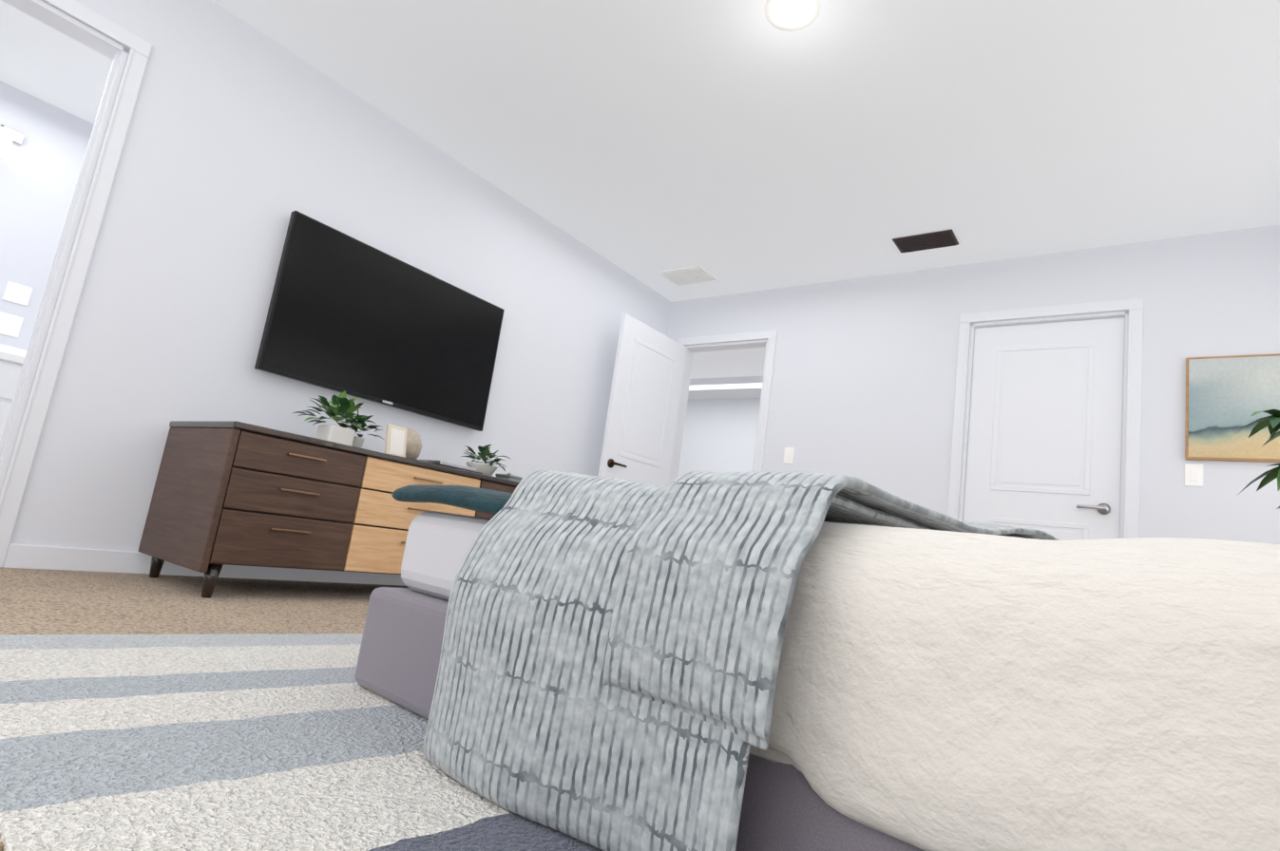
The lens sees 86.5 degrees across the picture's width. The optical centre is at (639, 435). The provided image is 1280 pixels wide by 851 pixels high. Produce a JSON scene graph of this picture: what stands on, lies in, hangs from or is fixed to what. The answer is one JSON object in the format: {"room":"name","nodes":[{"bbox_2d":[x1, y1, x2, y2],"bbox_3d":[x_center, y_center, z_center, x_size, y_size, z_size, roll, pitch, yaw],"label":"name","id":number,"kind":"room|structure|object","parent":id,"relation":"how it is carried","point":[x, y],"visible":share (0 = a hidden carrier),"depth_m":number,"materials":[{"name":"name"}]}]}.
{"room":"bedroom","nodes":[
{"label":"bedroom","id":0,"kind":"room"},
{"bbox_2d":[0,80,94,350],"bbox_3d":[-4.090,-0.897,3.253,0.120,2.440,2.920,1,-12,37],"label":"wall","id":1,"kind":"structure","parent":0,"point":[40,167],"depth_m":3.91,"materials":[{"name":"grey paint"}]},
{"bbox_2d":[0,311,23,338],"bbox_3d":[-3.566,-0.624,3.842,0.006,0.120,0.110,1,-12,37],"label":"outlet","id":2,"kind":"object","parent":1,"relation":"attached to","point":[10,325],"depth_m":3.85,"materials":[{"name":"white plastic"}]},
{"bbox_2d":[0,124,24,158],"bbox_3d":[-3.591,-1.660,3.659,0.161,0.190,0.420,1,-12,37],"label":"sconce","id":3,"kind":"object","parent":1,"relation":"attached to","point":[9,137],"visible":0.98,"depth_m":3.73,"materials":[{"name":"silver metal"}]},
{"bbox_2d":[0,343,26,355],"bbox_3d":[-3.920,-0.579,3.359,0.020,0.100,1.780,1,-12,37],"label":"backsplash","id":4,"kind":"structure","parent":1,"relation":"attached to","point":[3,348],"depth_m":3.84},
{"bbox_2d":[1,281,32,305],"bbox_3d":[-3.541,-0.805,3.871,0.006,0.110,0.110,1,-12,37],"label":"outlet","id":5,"kind":"object","parent":1,"relation":"attached to","point":[14,293],"depth_m":3.87,"materials":[{"name":"white plastic"}]},
{"bbox_2d":[0,567,408,634],"bbox_3d":[-0.086,0.728,1.787,4.270,0.100,5.800,1,-12,37],"label":"floor","id":6,"kind":"structure","parent":0,"point":[36,601],"depth_m":2.19,"materials":[{"name":"beige carpet"}]},
{"bbox_2d":[0,633,603,850],"bbox_3d":[0.110,0.613,1.289,2.400,0.018,2.081,0,-12,42],"label":"rug","id":7,"kind":"object","parent":6,"relation":"on","point":[277,742],"depth_m":0.95,"materials":[{"name":"carpet"}]},
{"bbox_2d":[354,469,1279,850],"bbox_3d":[0.792,0.157,1.360,2.208,1.080,1.808,0,-12,41],"label":"bed","id":8,"kind":"object","parent":7,"relation":"on","point":[752,661],"visible":1,"depth_m":0.74,"materials":[{"name":"fabric"}]},
{"bbox_2d":[423,469,1055,850],"bbox_3d":[0.365,0.424,1.659,0.870,0.538,1.814,0,-12,41],"label":"quilt","id":9,"kind":"object","parent":8,"relation":"on","point":[594,646],"depth_m":0.86,"materials":[{"name":"grey fabric"}]},
{"bbox_2d":[138,420,519,598],"bbox_3d":[-1.228,0.427,3.203,0.630,0.625,1.675,1,-12,37],"label":"dresser","id":10,"kind":"object","parent":6,"relation":"on","point":[233,493],"visible":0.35,"depth_m":2.62,"materials":[{"name":"brown wood"}]},
{"bbox_2d":[292,390,384,448],"bbox_3d":[-1.358,-0.060,3.133,0.397,0.268,0.445,1,-12,37],"label":"potted plant","id":11,"kind":"object","parent":10,"relation":"on","point":[344,409],"visible":0.96,"depth_m":3.06,"materials":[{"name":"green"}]},
{"bbox_2d":[384,424,407,458],"bbox_3d":[-1.128,0.032,3.122,0.077,0.149,0.100,1,-12,37],"label":"framed picture","id":12,"kind":"object","parent":10,"relation":"on","point":[395,440],"visible":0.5,"depth_m":3.10,"materials":[{"name":"beige"}]},
{"bbox_2d":[405,428,421,459],"bbox_3d":[-1.160,0.052,3.359,0.160,0.175,0.160,1,-12,37],"label":"vase","id":13,"kind":"object","parent":10,"relation":"on","point":[413,446],"visible":0.46,"depth_m":3.32,"materials":[{"name":"beige ceramic"}]},
{"bbox_2d":[417,459,482,474],"bbox_3d":[-1.004,0.169,3.517,0.260,0.040,0.280,1,-12,37],"label":"books","id":14,"kind":"object","parent":10,"relation":"on","point":[455,466],"visible":0.42,"depth_m":3.42,"materials":[{"name":"white paper"}]},
{"bbox_2d":[462,444,511,476],"bbox_3d":[-0.848,0.145,3.717,0.264,0.194,0.277,1,-12,37],"label":"potted plant","id":15,"kind":"object","parent":10,"relation":"on","point":[485,454],"visible":0.92,"depth_m":3.67,"materials":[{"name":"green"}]},
{"bbox_2d":[495,473,522,482],"bbox_3d":[-0.744,0.247,3.844,0.126,0.065,0.096,1,-12,37],"label":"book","id":16,"kind":"object","parent":10,"relation":"on","point":[509,476],"visible":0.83,"depth_m":3.81,"materials":[{"name":"grey paper"}]},
{"bbox_3d":[2.098,0.690,1.735,0.672,0.560,0.720,1,-12,37],"label":"nightstand","id":17,"kind":"object","parent":6,"relation":"on","visible":0},
{"bbox_2d":[1235,409,1279,509],"bbox_3d":[2.212,0.100,1.977,0.744,0.700,0.857,1,-12,37],"label":"plants","id":18,"kind":"object","parent":17,"relation":"on","point":[1271,422],"visible":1,"depth_m":2.20,"materials":[{"name":"green plant"}]},
{"bbox_2d":[0,0,671,552],"bbox_3d":[-1.694,-0.555,3.272,0.120,2.440,5.920,1,-12,37],"label":"wall","id":19,"kind":"structure","parent":0,"point":[242,141],"depth_m":3.07,"materials":[{"name":"grey paint"}]},
{"bbox_2d":[0,0,152,568],"bbox_3d":[-2.453,-0.654,2.272,0.160,2.102,0.927,1,-12,37],"label":"door frame","id":20,"kind":"structure","parent":19,"relation":"attached to","point":[33,416],"depth_m":2.56,"materials":[{"name":"white wood"}]},
{"bbox_2d":[2,543,406,586],"bbox_3d":[-1.161,0.826,3.891,0.013,0.085,3.745,1,-12,37],"label":"baseboard","id":21,"kind":"structure","parent":19,"relation":"attached to","point":[40,557],"depth_m":2.73,"materials":[{"name":"white wood"}]},
{"bbox_2d":[254,210,504,431],"bbox_3d":[-1.295,-0.535,3.629,0.074,0.765,1.305,1,-12,37],"label":"wall-mounted tv","id":22,"kind":"object","parent":19,"relation":"attached to","point":[352,316],"visible":1,"depth_m":3.49,"materials":[{"name":"black plastic"}]},
{"bbox_2d":[0,0,1279,379],"bbox_3d":[0.064,-1.408,4.482,7.590,0.100,9.520,1,-12,37],"label":"ceiling","id":23,"kind":"structure","parent":0,"point":[735,146],"depth_m":3.19,"materials":[{"name":"grey paint"}]},
{"bbox_2d":[659,265,717,286],"bbox_3d":[0.363,-1.199,5.136,0.360,0.016,0.260,1,-12,37],"label":"ceiling vent","id":24,"kind":"object","parent":23,"relation":"in","point":[688,276],"visible":1,"depth_m":5.11,"materials":[{"name":"white metal"}]},
{"bbox_2d":[764,0,820,31],"bbox_3d":[0.571,-1.597,2.559,0.204,0.006,0.204,1,-12,37],"label":"recessed light","id":25,"kind":"object","parent":23,"relation":"in","point":[790,15],"visible":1,"depth_m":2.57,"materials":[{"name":"white"}]},
{"bbox_2d":[892,229,958,252],"bbox_3d":[1.731,-1.172,4.126,0.340,0.015,0.190,1,-12,37],"label":"ceiling vent","id":26,"kind":"object","parent":23,"relation":"in","point":[927,241],"visible":1,"depth_m":4.11,"materials":[{"name":"brown metal"}]},
{"bbox_2d":[677,376,763,477],"bbox_3d":[0.976,0.584,7.929,4.920,2.440,0.570,1,-12,37],"label":"wall","id":27,"kind":"structure","parent":0,"point":[720,426],"depth_m":7.76,"materials":[{"name":"grey paint"}]},
{"bbox_2d":[667,224,1279,544],"bbox_3d":[1.834,0.111,4.298,4.510,2.440,0.120,1,-12,37],"label":"wall","id":28,"kind":"structure","parent":0,"point":[864,380],"depth_m":4.23,"materials":[{"name":"grey paint"}]},
{"bbox_2d":[597,313,687,485],"bbox_3d":[-0.018,0.185,5.057,0.146,2.003,0.790,1,-12,37],"label":"hall door","id":29,"kind":"structure","parent":28,"relation":"in","point":[640,428],"depth_m":5.06,"materials":[{"name":"white wood"}]},
{"bbox_2d":[668,330,777,485],"bbox_3d":[0.565,0.255,5.218,0.884,2.102,0.160,1,-12,37],"label":"door frame","id":30,"kind":"structure","parent":28,"relation":"attached to","point":[769,343],"depth_m":5.28,"materials":[{"name":"white wood"}]},
{"bbox_2d":[783,447,794,463],"bbox_3d":[1.049,0.143,4.798,0.072,0.116,0.010,1,-12,37],"label":"light switch","id":31,"kind":"object","parent":28,"relation":"attached to","point":[789,452],"visible":1,"depth_m":4.79,"materials":[{"name":"white plastic"}]},
{"bbox_2d":[963,317,1125,540],"bbox_3d":[2.263,0.312,3.868,0.764,2.003,0.094,1,-12,37],"label":"closet door","id":32,"kind":"structure","parent":28,"relation":"in","point":[1044,437],"depth_m":3.91,"materials":[{"name":"white wood"}]},
{"bbox_2d":[947,298,1143,538],"bbox_3d":[2.285,0.281,3.897,0.930,2.102,0.140,1,-12,37],"label":"door frame","id":33,"kind":"structure","parent":28,"relation":"attached to","point":[1132,314],"depth_m":3.90,"materials":[{"name":"white wood"}]},
{"bbox_2d":[1184,463,1203,486],"bbox_3d":[2.810,0.202,3.451,0.072,0.116,0.010,1,-12,37],"label":"light switch","id":34,"kind":"object","parent":28,"relation":"attached to","point":[1194,474],"visible":1,"depth_m":3.45,"materials":[{"name":"white plastic"}]},
{"bbox_2d":[1184,353,1279,462],"bbox_3d":[3.107,-0.134,3.302,0.715,0.540,0.029,1,-12,37],"label":"painting","id":35,"kind":"object","parent":28,"relation":"attached to","point":[1227,397],"visible":1,"depth_m":3.40,"materials":[{"name":"multicoloured paper"}]},
{"bbox_2d":[1119,328,1125,526],"bbox_3d":[2.571,0.210,4.271,2.046,2.440,0.750,1,-12,37],"label":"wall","id":36,"kind":"structure","parent":0,"point":[1121,442],"depth_m":4.29,"materials":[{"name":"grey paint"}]},
{"bbox_3d":[-3.705,0.366,2.697,2.600,0.100,2.800,1,-12,37],"label":"floor","id":37,"kind":"structure","parent":0,"visible":0},
{"bbox_2d":[0,355,24,441],"bbox_3d":[-3.755,-0.067,3.096,0.616,0.860,1.780,1,-12,37],"label":"bathroom vanity","id":38,"kind":"object","parent":37,"relation":"on","point":[11,360],"depth_m":3.41,"materials":[{"name":"white"}]},
{"bbox_2d":[0,351,25,359],"bbox_3d":[-3.704,-0.508,3.170,0.595,0.040,1.790,1,-12,37],"label":"countertop","id":39,"kind":"structure","parent":38,"relation":"on","point":[12,353],"depth_m":3.42,"materials":[{"name":"white stone"}]}
]}

